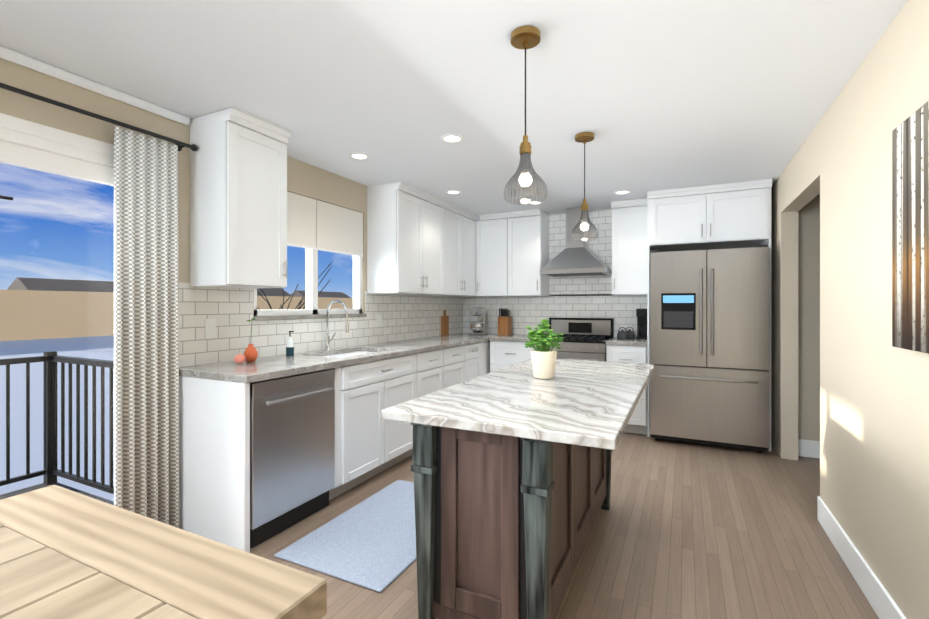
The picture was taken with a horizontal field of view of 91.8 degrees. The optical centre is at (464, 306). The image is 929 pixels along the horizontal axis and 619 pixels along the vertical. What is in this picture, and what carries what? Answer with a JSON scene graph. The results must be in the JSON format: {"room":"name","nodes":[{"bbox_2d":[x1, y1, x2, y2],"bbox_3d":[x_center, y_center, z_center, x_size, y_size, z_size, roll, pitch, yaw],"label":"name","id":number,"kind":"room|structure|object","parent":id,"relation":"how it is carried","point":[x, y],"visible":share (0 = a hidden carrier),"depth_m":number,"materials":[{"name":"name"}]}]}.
{"room":"kitchen","nodes":[
{"label":"kitchen","id":0,"kind":"room"},
{"bbox_2d":[0,58,366,320],"bbox_3d":[-2.030,0.086,2.098,0.120,2.430,9.140,0,0,26],"label":"wall","id":1,"kind":"structure","parent":0,"point":[310,181],"depth_m":2.46,"materials":[{"name":"beige paint"}]},
{"bbox_2d":[0,113,113,501],"bbox_3d":[-2.140,0.231,1.851,0.138,2.140,1.760,0,0,26],"label":"door frame","id":2,"kind":"structure","parent":1,"relation":"attached to","point":[33,146],"depth_m":2.14,"materials":[{"name":"white plastic"}]},
{"bbox_2d":[0,45,189,124],"bbox_3d":[-2.782,-1.104,0.384,0.035,0.050,5.160,0,0,26],"label":"crown molding","id":3,"kind":"structure","parent":1,"relation":"attached to","point":[16,57],"depth_m":2.23,"materials":[{"name":"white wood"}]},
{"bbox_2d":[0,83,197,150],"bbox_3d":[-2.288,-0.934,1.312,0.103,0.042,3.062,0,0,26],"label":"curtain rod","id":4,"kind":"object","parent":1,"relation":"attached to","point":[181,145],"visible":0.92,"depth_m":2.21,"materials":[{"name":"black metal"}]},
{"bbox_2d":[114,126,178,527],"bbox_3d":[-1.706,0.184,2.427,0.070,2.193,0.321,0,0,26],"label":"curtain","id":5,"kind":"object","parent":4,"relation":"hanging from","point":[146,391],"visible":0.85,"depth_m":2.43,"materials":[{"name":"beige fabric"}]},
{"bbox_2d":[205,319,215,337],"bbox_3d":[-1.595,0.140,2.826,0.006,0.120,0.070,0,0,26],"label":"electrical outlet plate","id":6,"kind":"object","parent":1,"relation":"attached to","point":[210,328],"depth_m":2.82,"materials":[{"name":"white plastic"}]},
{"bbox_2d":[190,107,292,288],"bbox_3d":[-1.383,-0.623,2.819,0.403,1.006,0.425,0,0,26],"label":"upper cabinet","id":7,"kind":"object","parent":1,"relation":"attached to","point":[238,197],"visible":0.98,"depth_m":2.68,"materials":[{"name":"white wood"}]},
{"bbox_2d":[253,248,366,320],"bbox_3d":[-1.234,-0.385,3.679,0.120,0.970,1.220,0,0,26],"label":"window","id":8,"kind":"structure","parent":1,"relation":"in","point":[311,310],"depth_m":3.67,"materials":[{"name":"white plastic"}]},
{"bbox_2d":[178,282,462,366],"bbox_3d":[-0.852,0.110,4.360,0.008,0.500,3.800,0,0,26],"label":"backsplash","id":9,"kind":"structure","parent":1,"relation":"attached to","point":[404,317],"depth_m":3.35,"materials":[{"name":"tile"}]},
{"bbox_2d":[287,191,362,256],"bbox_3d":[-1.207,-0.662,3.666,0.016,0.405,1.180,0,0,26],"label":"window blind","id":10,"kind":"object","parent":1,"relation":"attached to","point":[314,224],"visible":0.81,"depth_m":3.73,"materials":[{"name":"white fabric"}]},
{"bbox_2d":[377,314,381,326],"bbox_3d":[-0.830,0.140,4.389,0.006,0.120,0.070,0,0,26],"label":"electrical outlet plate","id":11,"kind":"object","parent":1,"relation":"attached to","point":[379,316],"depth_m":4.39,"materials":[{"name":"white plastic"}]},
{"bbox_2d":[367,185,446,295],"bbox_3d":[-0.557,-0.608,4.570,0.348,0.975,0.916,0,0,26],"label":"upper cabinet","id":12,"kind":"object","parent":1,"relation":"attached to","point":[421,242],"depth_m":4.23,"materials":[{"name":"white wood"}]},
{"bbox_2d":[447,205,478,296],"bbox_3d":[-0.209,-0.608,5.282,0.348,0.975,0.913,0,0,26],"label":"upper cabinet","id":13,"kind":"object","parent":1,"relation":"attached to","point":[461,227],"depth_m":5.24,"materials":[{"name":"white wood"}]},
{"bbox_2d":[0,0,907,214],"bbox_3d":[1.159,-1.169,1.306,6.544,0.080,10.520,0,0,26],"label":"ceiling","id":14,"kind":"structure","parent":0,"point":[651,95],"depth_m":2.21,"materials":[{"name":"white paint"}]},
{"bbox_2d":[349,152,369,159],"bbox_3d":[-0.789,-1.125,3.383,0.156,0.008,0.156,0,0,26],"label":"recessed light","id":15,"kind":"object","parent":14,"relation":"in","point":[359,156],"visible":1,"depth_m":3.38,"materials":[{"name":"white"}]},
{"bbox_2d":[441,134,463,142],"bbox_3d":[-0.083,-1.125,3.027,0.156,0.008,0.156,0,0,26],"label":"recessed light","id":16,"kind":"object","parent":14,"relation":"in","point":[451,138],"visible":1,"depth_m":3.02,"materials":[{"name":"white"}]},
{"bbox_2d":[446,190,460,194],"bbox_3d":[-0.109,-1.126,4.453,0.156,0.008,0.156,0,0,26],"label":"recessed light","id":17,"kind":"object","parent":14,"relation":"in","point":[453,192],"visible":1,"depth_m":4.45,"materials":[{"name":"white"}]},
{"bbox_2d":[504,26,546,204],"bbox_3d":[0.253,-0.783,1.871,0.180,0.688,0.180,0,0,26],"label":"pendant light","id":18,"kind":"object","parent":14,"relation":"hanging from","point":[525,38],"visible":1,"depth_m":1.85,"materials":[{"name":"glass"}]},
{"bbox_2d":[528,201,541,204],"bbox_3d":[0.768,-1.126,4.904,0.156,0.008,0.156,0,0,26],"label":"recessed light","id":19,"kind":"object","parent":14,"relation":"in","point":[535,202],"visible":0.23,"depth_m":4.89,"materials":[{"name":"white"}]},
{"bbox_2d":[571,132,598,240],"bbox_3d":[0.794,-0.784,2.976,0.180,0.688,0.180,0,0,26],"label":"pendant light","id":20,"kind":"object","parent":14,"relation":"hanging from","point":[584,223],"visible":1,"depth_m":2.96,"materials":[{"name":"glass"}]},
{"bbox_2d":[614,190,630,194],"bbox_3d":[1.563,-1.126,4.459,0.156,0.008,0.156,0,0,26],"label":"recessed light","id":21,"kind":"object","parent":14,"relation":"in","point":[621,192],"visible":0.98,"depth_m":4.46,"materials":[{"name":"white"}]},
{"bbox_2d":[249,432,878,618],"bbox_3d":[1.239,1.326,1.334,6.424,0.050,10.400,0,0,26],"label":"floor","id":22,"kind":"structure","parent":0,"point":[684,530],"depth_m":2.43,"materials":[{"name":"brown wood"}]},
{"bbox_2d":[0,485,326,618],"bbox_3d":[-1.212,0.919,0.179,1.075,0.765,2.100,0,0,26],"label":"dining table","id":23,"kind":"object","parent":22,"relation":"on","point":[66,553],"visible":1,"depth_m":0.91,"materials":[{"name":"brown wood"}]},
{"bbox_2d":[274,480,415,592],"bbox_3d":[-0.436,1.294,2.694,0.680,0.011,1.130,0,0,26],"label":"rug","id":24,"kind":"object","parent":22,"relation":"on","point":[369,542],"visible":0.71,"depth_m":2.44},
{"bbox_2d":[275,349,422,499],"bbox_3d":[-0.891,0.850,3.560,0.636,0.900,1.056,0,0,26],"label":"base cabinet","id":25,"kind":"object","parent":22,"relation":"on","point":[372,381],"depth_m":3.30,"materials":[{"name":"white wood"}]},
{"bbox_2d":[250,369,334,547],"bbox_3d":[-1.232,0.853,2.785,0.649,0.895,0.629,0,0,26],"label":"dishwasher","id":26,"kind":"object","parent":25,"relation":"in","point":[292,450],"visible":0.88,"depth_m":2.61,"materials":[{"name":"grey metal"}]},
{"bbox_2d":[179,333,499,384],"bbox_3d":[-0.572,0.380,4.198,0.648,0.040,3.844,0,0,26],"label":"countertop","id":27,"kind":"structure","parent":25,"relation":"on","point":[264,368],"depth_m":2.98,"materials":[{"name":"white stone"}]},
{"bbox_2d":[234,352,245,363],"bbox_3d":[-1.396,0.323,2.801,0.070,0.073,0.070,0,0,26],"label":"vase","id":28,"kind":"object","parent":27,"relation":"on","point":[239,359],"visible":0.98,"depth_m":2.78,"materials":[{"name":"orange ceramic"}]},
{"bbox_2d":[244,318,257,361],"bbox_3d":[-1.384,0.219,2.917,0.084,0.280,0.084,0,0,26],"label":"vase","id":29,"kind":"object","parent":27,"relation":"on","point":[250,353],"visible":1,"depth_m":2.89,"materials":[{"name":"orange ceramic"}]},
{"bbox_2d":[286,331,293,355],"bbox_3d":[-1.254,0.269,3.244,0.063,0.180,0.056,0,0,26],"label":"soap dispenser","id":30,"kind":"object","parent":27,"relation":"on","point":[289,346],"visible":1,"depth_m":3.22,"materials":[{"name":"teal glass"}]},
{"bbox_2d":[324,300,348,349],"bbox_3d":[-1.020,0.154,3.663,0.241,0.410,0.111,0,0,26],"label":"faucet","id":31,"kind":"object","parent":27,"relation":"on","point":[327,342],"visible":1,"depth_m":3.66,"materials":[{"name":"silver metal"}]},
{"bbox_2d":[441,310,448,335],"bbox_3d":[-0.243,0.203,5.566,0.018,0.310,0.180,0,0,26],"label":"cutting board","id":32,"kind":"object","parent":27,"relation":"on","point":[444,324],"visible":1,"depth_m":5.55,"materials":[{"name":"brown wood"}]},
{"bbox_2d":[469,307,487,334],"bbox_3d":[0.171,0.186,5.641,0.160,0.345,0.300,0,0,26],"label":"stand mixer","id":33,"kind":"object","parent":27,"relation":"on","point":[480,312],"visible":0.83,"depth_m":5.60,"materials":[{"name":"silver metal"}]},
{"bbox_2d":[469,322,483,332],"bbox_3d":[0.153,0.262,5.605,0.190,0.130,0.190,0,0,26],"label":"mixer bowl","id":34,"kind":"object","parent":33,"relation":"on","point":[476,327],"visible":1,"depth_m":5.54,"materials":[{"name":"silver metal"}]},
{"bbox_2d":[423,349,446,395],"bbox_3d":[-0.586,0.850,4.184,0.636,0.900,0.596,0,0,26],"label":"base cabinet","id":35,"kind":"object","parent":22,"relation":"on","point":[435,362],"depth_m":4.12,"materials":[{"name":"white wood"}]},
{"bbox_2d":[447,345,470,386],"bbox_3d":[-0.381,0.850,4.603,0.636,0.900,0.589,0,0,26],"label":"base cabinet","id":36,"kind":"object","parent":22,"relation":"on","point":[459,358],"depth_m":4.55,"materials":[{"name":"white wood"}]},
{"bbox_2d":[471,341,482,378],"bbox_3d":[-0.205,0.849,4.962,0.636,0.900,0.461,0,0,26],"label":"base cabinet","id":37,"kind":"object","parent":22,"relation":"on","point":[476,350],"depth_m":4.95,"materials":[{"name":"white wood"}]},
{"bbox_2d":[483,341,489,374],"bbox_3d":[0.069,0.849,5.522,0.636,0.900,0.901,0,0,26],"label":"base cabinet","id":38,"kind":"object","parent":22,"relation":"on","point":[486,344],"depth_m":5.23,"materials":[{"name":"white"}]},
{"bbox_2d":[490,342,533,372],"bbox_3d":[0.670,0.849,5.376,0.541,0.900,0.636,0,0,26],"label":"base cabinet","id":39,"kind":"object","parent":22,"relation":"on","point":[507,350],"depth_m":5.12,"materials":[{"name":"white wood"}]},
{"bbox_2d":[489,334,531,341],"bbox_3d":[0.667,0.379,5.370,0.541,0.040,0.648,0,0,26],"label":"countertop","id":40,"kind":"structure","parent":39,"relation":"on","point":[514,337],"depth_m":5.16,"materials":[{"name":"white stone"}]},
{"bbox_2d":[498,308,511,334],"bbox_3d":[0.502,0.193,5.613,0.130,0.330,0.160,0,0,26],"label":"knife block","id":41,"kind":"object","parent":40,"relation":"on","point":[505,323],"visible":1,"depth_m":5.55,"materials":[{"name":"brown wood"}]},
{"bbox_2d":[381,359,653,618],"bbox_3d":[0.458,0.836,2.245,0.800,0.930,1.810,0,0,26],"label":"kitchen island","id":42,"kind":"object","parent":22,"relation":"on","point":[511,467],"visible":0.94,"depth_m":1.69,"materials":[{"name":"brown wood"}]},
{"bbox_2d":[524,319,563,378],"bbox_3d":[0.422,0.217,2.333,0.203,0.302,0.199,0,0,26],"label":"potted plant","id":43,"kind":"object","parent":42,"relation":"on","point":[543,360],"visible":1,"depth_m":2.29,"materials":[{"name":"beige"}]},
{"bbox_2d":[535,317,613,361],"bbox_3d":[1.229,0.719,5.039,0.752,1.160,0.729,0,0,26],"label":"range","id":44,"kind":"object","parent":22,"relation":"on","point":[586,339],"visible":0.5,"depth_m":5.13,"materials":[{"name":"grey metal"}]},
{"bbox_2d":[606,346,646,434],"bbox_3d":[1.771,0.850,4.837,0.391,0.900,0.636,0,0,26],"label":"base cabinet","id":45,"kind":"object","parent":22,"relation":"on","point":[637,424],"depth_m":4.53,"materials":[{"name":"white wood"}]},
{"bbox_2d":[606,338,646,345],"bbox_3d":[1.768,0.380,4.832,0.391,0.040,0.648,0,0,26],"label":"countertop","id":46,"kind":"structure","parent":45,"relation":"on","point":[614,341],"depth_m":4.58,"materials":[{"name":"white stone"}]},
{"bbox_2d":[617,327,634,339],"bbox_3d":[1.758,0.292,4.904,0.259,0.134,0.116,0,0,-39],"label":"teapots","id":47,"kind":"object","parent":46,"relation":"on","point":[626,335],"visible":1,"depth_m":4.85,"materials":[{"name":"grey metal"}]},
{"bbox_2d":[636,309,646,338],"bbox_3d":[1.962,0.194,4.955,0.120,0.330,0.200,0,0,26],"label":"coffee maker","id":48,"kind":"object","parent":46,"relation":"on","point":[641,315],"visible":0.75,"depth_m":4.88,"materials":[{"name":"black plastic"}]},
{"bbox_2d":[650,244,769,452],"bbox_3d":[2.357,0.382,4.410,0.960,1.835,0.832,0,0,26],"label":"fridge","id":49,"kind":"object","parent":22,"relation":"on","point":[710,343],"visible":0.98,"depth_m":4.07,"materials":[{"name":"grey metal"}]},
{"bbox_2d":[647,178,772,450],"bbox_3d":[2.400,0.087,4.497,1.030,2.426,0.693,0,0,26],"label":"cabinet surround","id":50,"kind":"object","parent":22,"relation":"on","point":[730,215],"visible":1,"depth_m":4.24,"materials":[{"name":"white wood"}]},
{"bbox_2d":[798,194,819,440],"bbox_3d":[4.197,0.085,3.349,2.880,2.430,0.120,0,0,26],"label":"wall","id":51,"kind":"structure","parent":0,"point":[809,321],"depth_m":3.86,"materials":[{"name":"beige paint"}]},
{"bbox_2d":[798,439,819,458],"bbox_3d":[4.168,1.228,3.289,2.880,0.145,0.014,0,0,26],"label":"baseboard","id":52,"kind":"structure","parent":51,"relation":"attached to","point":[806,448],"depth_m":3.87,"materials":[{"name":"white"}]},
{"bbox_2d":[771,0,928,618],"bbox_3d":[1.128,0.086,0.487,0.120,2.430,9.020,0,0,26],"label":"wall","id":53,"kind":"structure","parent":0,"point":[874,439],"depth_m":2.06,"materials":[{"name":"beige paint"}]},
{"bbox_2d":[817,496,906,618],"bbox_3d":[0.659,1.229,-0.347,0.040,0.145,6.870,0,0,26],"label":"baseboard","id":54,"kind":"structure","parent":53,"relation":"attached to","point":[883,604],"depth_m":2.09,"materials":[{"name":"white wood"}]},
{"bbox_2d":[892,100,928,353],"bbox_3d":[1.399,-0.252,1.231,0.041,0.805,0.985,0,0,26],"label":"painting","id":55,"kind":"object","parent":53,"relation":"attached to","point":[910,232],"visible":1,"depth_m":1.54,"materials":[{"name":"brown fabric"}]},
{"bbox_3d":[2.837,0.085,4.738,6.544,2.430,0.120,0,0,26],"label":"wall","id":56,"kind":"structure","parent":0,"visible":0},
{"bbox_2d":[476,208,548,296],"bbox_3d":[0.579,-0.624,5.549,0.826,1.006,0.403,0,0,26],"label":"upper cabinet","id":57,"kind":"object","parent":56,"relation":"attached to","point":[512,253],"visible":1,"depth_m":5.41,"materials":[{"name":"white wood"}]},
{"bbox_2d":[463,209,646,337],"bbox_3d":[1.033,-0.386,5.549,2.350,1.490,0.008,0,0,26],"label":"backsplash","id":58,"kind":"structure","parent":56,"relation":"attached to","point":[580,297],"depth_m":5.43,"materials":[{"name":"tile"}]},
{"bbox_2d":[540,207,611,276],"bbox_3d":[1.279,-0.743,5.141,0.720,0.770,0.500,0,0,26],"label":"range hood","id":59,"kind":"object","parent":56,"relation":"attached to","point":[575,257],"visible":0.85,"depth_m":5.07,"materials":[{"name":"silver metal"}]},
{"bbox_2d":[611,198,646,295],"bbox_3d":[1.828,-0.624,4.938,0.374,1.006,0.403,0,0,26],"label":"upper cabinet","id":60,"kind":"object","parent":56,"relation":"attached to","point":[629,247],"visible":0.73,"depth_m":4.81,"materials":[{"name":"white wood"}]},
{"label":"outside","id":61,"kind":"structure","parent":0,"visible":0},
{"bbox_2d":[0,482,113,504],"bbox_3d":[-3.563,1.481,0.956,1.630,0.240,4.900,0,0,26],"label":"deck","id":62,"kind":"object","parent":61,"point":[18,492],"depth_m":3.31,"materials":[{"name":"grey"}]},
{"bbox_2d":[0,352,43,485],"bbox_3d":[-4.254,0.856,1.294,0.090,1.010,4.900,0,0,26],"label":"deck railing","id":63,"kind":"object","parent":62,"relation":"on","point":[27,360],"depth_m":3.33,"materials":[{"name":"black metal"}]},
{"bbox_2d":[44,351,113,493],"bbox_3d":[-2.459,0.855,3.110,1.540,1.010,0.060,0,0,26],"label":"deck railing","id":64,"kind":"object","parent":62,"relation":"on","point":[49,424],"depth_m":3.30,"materials":[{"name":"black metal"}]},
{"bbox_2d":[0,335,113,501],"bbox_3d":[-59.643,4.185,40.132,136.810,0.200,260.000,0,0,26],"label":"ground","id":65,"kind":"structure","parent":61,"point":[66,347],"depth_m":17.84,"materials":[{"name":"blue"}]},
{"bbox_2d":[0,195,331,309],"bbox_3d":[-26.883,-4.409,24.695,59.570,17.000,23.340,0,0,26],"label":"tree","id":66,"kind":"object","parent":65,"relation":"on","point":[11,198],"depth_m":12.37,"materials":[{"name":"brown plant"}]},
{"bbox_2d":[0,277,352,340],"bbox_3d":[-69.267,-0.502,55.970,30.400,9.160,280.000,0,0,26],"label":"houses","id":67,"kind":"structure","parent":65,"relation":"on","point":[77,309],"depth_m":59.52,"materials":[{"name":"beige wood"}]}
]}

